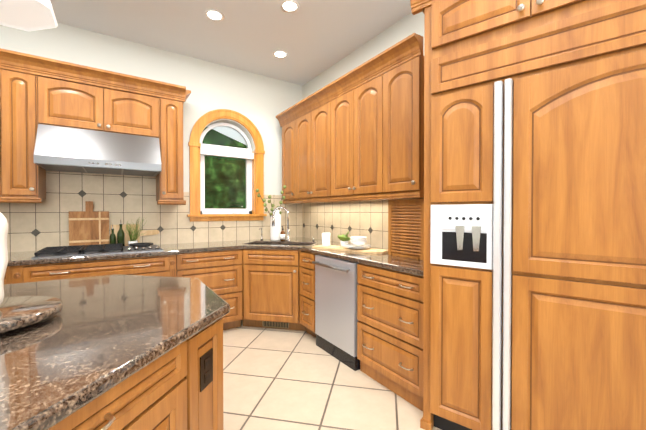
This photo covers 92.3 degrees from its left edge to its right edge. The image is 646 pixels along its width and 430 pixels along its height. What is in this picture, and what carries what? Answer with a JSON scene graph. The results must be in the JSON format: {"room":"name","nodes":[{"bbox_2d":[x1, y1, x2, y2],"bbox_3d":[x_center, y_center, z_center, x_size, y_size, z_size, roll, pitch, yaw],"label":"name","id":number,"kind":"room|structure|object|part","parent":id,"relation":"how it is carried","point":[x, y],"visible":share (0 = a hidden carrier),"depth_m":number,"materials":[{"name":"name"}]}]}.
{"room":"kitchen","nodes":[
{"label":"kitchen","id":0,"kind":"room"},
{"bbox_2d":[0,22,301,244],"bbox_3d":[-2.956,-0.299,2.827,6.800,3.100,0.160,0,1,-34],"label":"wall","id":1,"kind":"structure","parent":0,"point":[260,102],"depth_m":3.65,"materials":[{"name":"white paint"}]},
{"bbox_2d":[0,48,45,199],"bbox_3d":[-2.637,-0.735,2.696,0.288,1.175,0.365,0,1,-34],"label":"upper cabinet","id":2,"kind":"object","parent":1,"relation":"attached to","point":[35,91],"depth_m":2.56,"materials":[{"name":"brown wood"}]},
{"bbox_2d":[34,124,160,176],"bbox_3d":[-2.082,-0.596,2.955,0.910,0.359,0.560,0,1,-34],"label":"range hood","id":3,"kind":"object","parent":1,"relation":"attached to","point":[63,149],"visible":1,"depth_m":2.77,"materials":[{"name":"silver metal"}]},
{"bbox_2d":[40,57,159,139],"bbox_3d":[-2.137,-1.052,3.032,0.921,0.547,0.353,0,1,-34],"label":"upper cabinet","id":4,"kind":"object","parent":1,"relation":"attached to","point":[71,95],"depth_m":2.85,"materials":[{"name":"brown wood"}]},
{"bbox_2d":[0,171,301,251],"bbox_3d":[-2.934,-0.218,2.740,6.340,1.140,0.010,0,1,-34],"label":"backsplash","id":5,"kind":"structure","parent":1,"relation":"attached to","point":[48,217],"depth_m":3.26,"materials":[{"name":"tile"}]},
{"bbox_2d":[156,81,183,203],"bbox_3d":[-1.657,-0.742,3.348,0.224,1.175,0.365,0,1,-34],"label":"upper cabinet","id":6,"kind":"object","parent":1,"relation":"attached to","point":[169,97],"depth_m":3.19,"materials":[{"name":"brown wood"}]},
{"bbox_2d":[31,190,372,235],"bbox_3d":[-2.343,-0.011,1.817,6.364,0.450,2.188,0,1,-34],"label":"accent tiles","id":7,"kind":"object","parent":1,"relation":"attached to","point":[81,193],"depth_m":3.29,"materials":[{"name":"grey tile"}]},
{"bbox_2d":[187,109,266,221],"bbox_3d":[-1.208,-0.620,3.934,0.980,1.387,0.200,0,1,-34],"label":"window","id":8,"kind":"structure","parent":1,"relation":"in","point":[225,182],"depth_m":3.96,"materials":[{"name":"brown wood"}]},
{"bbox_3d":[-1.227,-0.595,3.963,0.676,1.168,0.130,0,1,-34],"label":"vinyl window frame","id":9,"kind":"part","parent":8,"relation":"part of","materials":[{"name":"white plastic"}]},
{"bbox_2d":[50,0,410,85],"bbox_3d":[0.374,-1.848,0.426,9.700,0.050,7.900,0,1,-34],"label":"ceiling","id":10,"kind":"structure","parent":0,"point":[313,38],"depth_m":3.07,"materials":[{"name":"white paint"}]},
{"bbox_2d":[0,0,57,30],"bbox_3d":[-1.393,-1.361,1.298,0.410,0.938,0.410,0,1,-34],"label":"pendant light","id":11,"kind":"object","parent":10,"relation":"hanging from","point":[30,15],"visible":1,"depth_m":1.39,"materials":[{"name":"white glass"}]},
{"bbox_2d":[204,9,224,21],"bbox_3d":[-1.003,-1.846,2.873,0.175,0.006,0.175,-1,1,-40],"label":"recessed light","id":12,"kind":"object","parent":10,"relation":"in","point":[212,14],"depth_m":2.87,"materials":[{"name":"white plastic"}]},
{"bbox_2d":[273,50,287,57],"bbox_3d":[-0.493,-1.854,3.586,0.175,0.006,0.175,-1,1,-40],"label":"recessed light","id":13,"kind":"object","parent":10,"relation":"in","point":[279,53],"depth_m":3.59,"materials":[{"name":"white plastic"}]},
{"bbox_2d":[280,0,299,12],"bbox_3d":[-0.293,-1.845,2.745,0.175,0.006,0.175,0,1,17],"label":"recessed light","id":14,"kind":"object","parent":10,"relation":"in","point":[290,6],"depth_m":2.75,"materials":[{"name":"white plastic"}]},
{"bbox_2d":[223,320,441,429],"bbox_3d":[0.374,1.302,0.460,9.700,0.050,7.900,0,1,-34],"label":"floor","id":15,"kind":"structure","parent":0,"point":[279,379],"depth_m":2.22,"materials":[{"name":"tile"}]},
{"bbox_2d":[4,267,7,284],"bbox_3d":[-2.904,0.819,2.345,1.061,0.876,0.682,0,1,-34],"label":"base cabinet","id":16,"kind":"object","parent":15,"relation":"on","point":[6,273],"depth_m":2.35,"materials":[{"name":"brown wood"}]},
{"bbox_2d":[7,237,423,276],"bbox_3d":[-1.611,0.454,2.014,4.928,0.219,2.674,0,1,-34],"label":"countertop","id":17,"kind":"structure","parent":16,"relation":"on","point":[399,264],"depth_m":2.74,"materials":[{"name":"stone"}]},
{"bbox_2d":[69,201,108,245],"bbox_3d":[-2.323,0.099,3.090,0.320,0.471,0.057,0,1,-34],"label":"cutting board","id":18,"kind":"object","parent":17,"relation":"on","point":[89,226],"visible":0.83,"depth_m":3.08,"materials":[{"name":"brown wood"}]},
{"bbox_2d":[31,242,162,258],"bbox_3d":[-2.013,0.312,2.861,0.910,0.046,0.530,0,1,-34],"label":"cooktop","id":19,"kind":"object","parent":17,"relation":"in","point":[73,251],"visible":1,"depth_m":2.71,"materials":[{"name":"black metal"}]},
{"bbox_2d":[110,224,115,243],"bbox_3d":[-2.143,0.214,3.164,0.054,0.235,0.053,0,1,-34],"label":"oil bottle","id":20,"kind":"object","parent":17,"relation":"on","point":[112,238],"visible":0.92,"depth_m":3.15,"materials":[{"name":"green glass"}]},
{"bbox_2d":[117,219,124,245],"bbox_3d":[-2.079,0.189,3.194,0.064,0.285,0.062,0,1,-34],"label":"oil bottle","id":21,"kind":"object","parent":17,"relation":"on","point":[120,236],"visible":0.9,"depth_m":3.18,"materials":[{"name":"green glass"}]},
{"bbox_2d":[110,224,158,245],"bbox_3d":[-2.012,0.215,3.337,0.450,0.230,0.021,0,1,-34],"label":"paddle cutting board","id":22,"kind":"object","parent":17,"relation":"on","point":[142,232],"visible":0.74,"depth_m":3.30,"materials":[{"name":"brown wood"}]},
{"bbox_2d":[125,217,145,245],"bbox_3d":[-1.951,0.172,3.251,0.201,0.317,0.178,0,1,-34],"label":"herb pot","id":23,"kind":"object","parent":17,"relation":"on","point":[134,235],"visible":0.94,"depth_m":3.25,"materials":[{"name":"white ceramic"}]},
{"bbox_2d":[256,185,285,239],"bbox_3d":[-0.651,-0.024,3.889,0.342,0.696,0.282,0,1,-34],"label":"vase","id":24,"kind":"object","parent":17,"relation":"on","point":[275,231],"visible":0.94,"depth_m":3.94,"materials":[{"name":"white ceramic"}]},
{"bbox_2d":[272,207,289,240],"bbox_3d":[-0.504,0.109,3.843,0.224,0.430,0.162,0,1,-34],"label":"gooseneck faucet","id":25,"kind":"object","parent":17,"relation":"on","point":[288,230],"visible":1,"depth_m":3.87,"materials":[{"name":"silver metal"}]},
{"bbox_2d":[254,244,308,245],"bbox_3d":[-0.498,0.457,3.620,0.843,0.180,0.843,0,1,-34],"label":"sink basin","id":26,"kind":"object","parent":17,"relation":"in","point":[254,244],"depth_m":3.81,"materials":[{"name":"silver metal"}]},
{"bbox_2d":[280,226,284,240],"bbox_3d":[-0.501,0.231,3.860,0.063,0.186,0.060,0,1,-34],"label":"soap bottle","id":27,"kind":"object","parent":17,"relation":"on","point":[282,235],"visible":1,"depth_m":3.84,"materials":[{"name":"brown"}]},
{"bbox_2d":[312,245,387,253],"bbox_3d":[0.253,0.325,2.977,0.759,0.018,0.200,0,1,38],"label":"serving board","id":28,"kind":"object","parent":17,"relation":"on","point":[366,250],"visible":0.85,"depth_m":2.85,"materials":[{"name":"brown wood"}]},
{"bbox_2d":[322,233,329,245],"bbox_3d":[0.032,0.247,3.135,0.097,0.130,0.104,0,1,-34],"label":"mug","id":29,"kind":"object","parent":28,"relation":"on","point":[325,239],"visible":1,"depth_m":3.11,"materials":[{"name":"white ceramic"}]},
{"bbox_2d":[337,231,349,246],"bbox_3d":[0.207,0.236,3.025,0.127,0.155,0.155,0,1,-34],"label":"succulent pot","id":30,"kind":"object","parent":28,"relation":"on","point":[344,239],"visible":0.94,"depth_m":3.01,"materials":[{"name":"white ceramic"}]},
{"bbox_2d":[344,236,370,248],"bbox_3d":[0.325,0.261,2.920,0.255,0.108,0.255,0,1,-34],"label":"plates","id":31,"kind":"object","parent":28,"relation":"on","point":[358,242],"visible":1,"depth_m":2.87,"materials":[{"name":"white ceramic"}]},
{"bbox_2d":[388,198,423,260],"bbox_3d":[0.775,0.106,2.547,0.304,0.464,0.370,0,1,-34],"label":"tambour appliance garage","id":32,"kind":"object","parent":17,"relation":"on","point":[405,228],"visible":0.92,"depth_m":2.46,"materials":[{"name":"brown wood"}]},
{"bbox_2d":[49,388,112,429],"bbox_3d":[-0.821,0.837,0.693,0.557,0.876,2.306,0,1,-34],"label":"base cabinet","id":33,"kind":"object","parent":15,"relation":"on","point":[95,415],"depth_m":0.68,"materials":[{"name":"brown wood"}]},
{"bbox_2d":[0,274,229,429],"bbox_3d":[-0.980,0.380,0.561,1.770,0.039,2.375,0,1,-34],"label":"countertop","id":34,"kind":"structure","parent":33,"relation":"on","point":[95,337],"depth_m":0.90,"materials":[{"name":"stone"}]},
{"bbox_2d":[0,296,62,332],"bbox_3d":[-1.090,0.332,0.989,0.400,0.046,0.400,0,1,-34],"label":"lazy susan","id":35,"kind":"object","parent":34,"relation":"on","point":[17,312],"visible":0.98,"depth_m":1.01,"materials":[{"name":"brown stone"}]},
{"bbox_2d":[0,212,7,304],"bbox_3d":[-1.164,-0.032,0.908,0.340,0.682,0.173,0,1,-34],"label":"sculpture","id":36,"kind":"object","parent":35,"relation":"on","point":[3,244],"visible":1,"depth_m":0.99,"materials":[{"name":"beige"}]},
{"bbox_2d":[8,254,179,283],"bbox_3d":[-2.043,0.813,2.912,1.120,0.876,0.693,0,1,-34],"label":"base cabinet","id":37,"kind":"object","parent":15,"relation":"on","point":[168,265],"depth_m":2.60,"materials":[{"name":"brown wood"}]},
{"bbox_2d":[109,318,222,429],"bbox_3d":[-0.459,0.834,0.934,0.432,0.876,2.306,0,1,-34],"label":"base cabinet","id":38,"kind":"object","parent":15,"relation":"on","point":[163,392],"depth_m":0.95,"materials":[{"name":"brown wood"}]},
{"bbox_2d":[200,348,212,391],"bbox_3d":[-0.417,0.555,1.115,0.008,0.120,0.076,0,1,11],"label":"outlet","id":39,"kind":"object","parent":38,"relation":"attached to","point":[206,369],"visible":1,"depth_m":1.11,"materials":[{"name":"brown plastic"}]},
{"bbox_2d":[180,249,243,329],"bbox_3d":[-1.302,0.807,3.411,0.786,0.876,0.682,0,1,-34],"label":"base cabinet","id":40,"kind":"object","parent":15,"relation":"on","point":[222,272],"depth_m":3.26,"materials":[{"name":"brown wood"}]},
{"bbox_2d":[244,273,295,324],"bbox_3d":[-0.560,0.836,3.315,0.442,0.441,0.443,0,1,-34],"label":"door","id":41,"kind":"structure","parent":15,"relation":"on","point":[254,287],"depth_m":3.31,"materials":[{"name":"brown wood"}]},
{"bbox_2d":[244,249,295,276],"bbox_3d":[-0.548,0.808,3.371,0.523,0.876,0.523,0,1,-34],"label":"drawer","id":42,"kind":"object","parent":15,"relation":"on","point":[257,261],"depth_m":3.31,"materials":[{"name":"brown wood"}]},
{"bbox_2d":[244,269,295,329],"bbox_3d":[-0.462,0.914,3.748,1.083,0.656,1.054,0,1,-34],"label":"base cabinet","id":43,"kind":"object","parent":15,"relation":"on","point":[292,324],"depth_m":3.36,"materials":[{"name":"brown wood"}]},
{"bbox_2d":[262,321,288,328],"bbox_3d":[-0.520,1.193,3.395,0.300,0.080,0.009,0,1,11],"label":"air vent register","id":44,"kind":"object","parent":43,"relation":"attached to","point":[275,324],"visible":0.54,"depth_m":3.39,"materials":[{"name":"gold metal"}]},
{"bbox_2d":[296,250,317,337],"bbox_3d":[0.067,0.808,3.306,0.690,0.876,0.365,0,1,-34],"label":"base cabinet","id":45,"kind":"object","parent":15,"relation":"on","point":[305,270],"depth_m":3.15,"materials":[{"name":"brown wood"}]},
{"bbox_2d":[312,255,359,370],"bbox_3d":[0.325,0.816,2.885,0.688,0.868,0.590,0,1,-34],"label":"dishwasher","id":46,"kind":"object","parent":15,"relation":"on","point":[336,320],"visible":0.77,"depth_m":2.67,"materials":[{"name":"silver metal"}]},
{"bbox_2d":[357,263,423,410],"bbox_3d":[0.716,0.818,2.374,0.643,0.876,0.666,0,1,-34],"label":"base cabinet","id":47,"kind":"object","parent":15,"relation":"on","point":[389,302],"depth_m":2.16,"materials":[{"name":"brown wood"}]},
{"bbox_2d":[410,0,645,429],"bbox_3d":[1.298,-0.039,1.668,1.455,2.604,0.780,0,1,38],"label":"refrigerator","id":48,"kind":"object","parent":15,"relation":"on","point":[574,71],"depth_m":1.47,"materials":[{"name":"brown wood"}]},
{"bbox_2d":[430,204,492,269],"bbox_3d":[0.743,0.111,1.686,0.315,0.335,0.035,0,1,38],"label":"dispenser","id":49,"kind":"object","parent":48,"relation":"attached to","point":[461,235],"visible":0.96,"depth_m":1.67,"materials":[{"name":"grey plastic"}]},
{"bbox_3d":[0.898,0.237,1.557,0.078,1.805,0.046,0,1,38],"label":"refrigerator handles","id":50,"kind":"part","parent":48,"relation":"part of","materials":[{"name":"white plastic"}]},
{"bbox_2d":[302,12,423,99],"bbox_3d":[0.457,-0.306,3.502,0.150,3.100,2.500,0,1,-34],"label":"wall","id":51,"kind":"structure","parent":0,"point":[401,29],"depth_m":3.28,"materials":[{"name":"white paint"}]},
{"bbox_2d":[280,109,291,200],"bbox_3d":[-0.263,-0.757,4.052,0.393,1.130,0.438,0,1,-34],"label":"upper cabinet","id":52,"kind":"object","parent":51,"relation":"attached to","point":[286,117],"depth_m":4.00,"materials":[{"name":"brown wood"}]},
{"bbox_2d":[292,89,327,200],"bbox_3d":[0.032,-0.753,3.610,0.393,1.130,0.876,0,1,-34],"label":"upper cabinet","id":53,"kind":"object","parent":51,"relation":"attached to","point":[307,117],"depth_m":3.54,"materials":[{"name":"brown wood"}]},
{"bbox_2d":[324,57,375,200],"bbox_3d":[0.447,-0.746,2.986,0.393,1.130,0.876,0,1,-34],"label":"upper cabinet","id":54,"kind":"object","parent":51,"relation":"attached to","point":[356,134],"depth_m":2.90,"materials":[{"name":"brown wood"}]},
{"bbox_2d":[302,198,421,248],"bbox_3d":[0.380,0.039,3.478,0.010,0.610,2.439,0,1,-34],"label":"backsplash","id":55,"kind":"structure","parent":51,"relation":"attached to","point":[360,218],"depth_m":3.58,"materials":[{"name":"tile"}]},
{"bbox_2d":[376,33,423,196],"bbox_3d":[0.742,-0.741,2.544,0.393,1.130,0.438,0,1,-34],"label":"upper cabinet","id":56,"kind":"object","parent":51,"relation":"attached to","point":[399,71],"depth_m":2.40,"materials":[{"name":"brown wood"}]}
]}

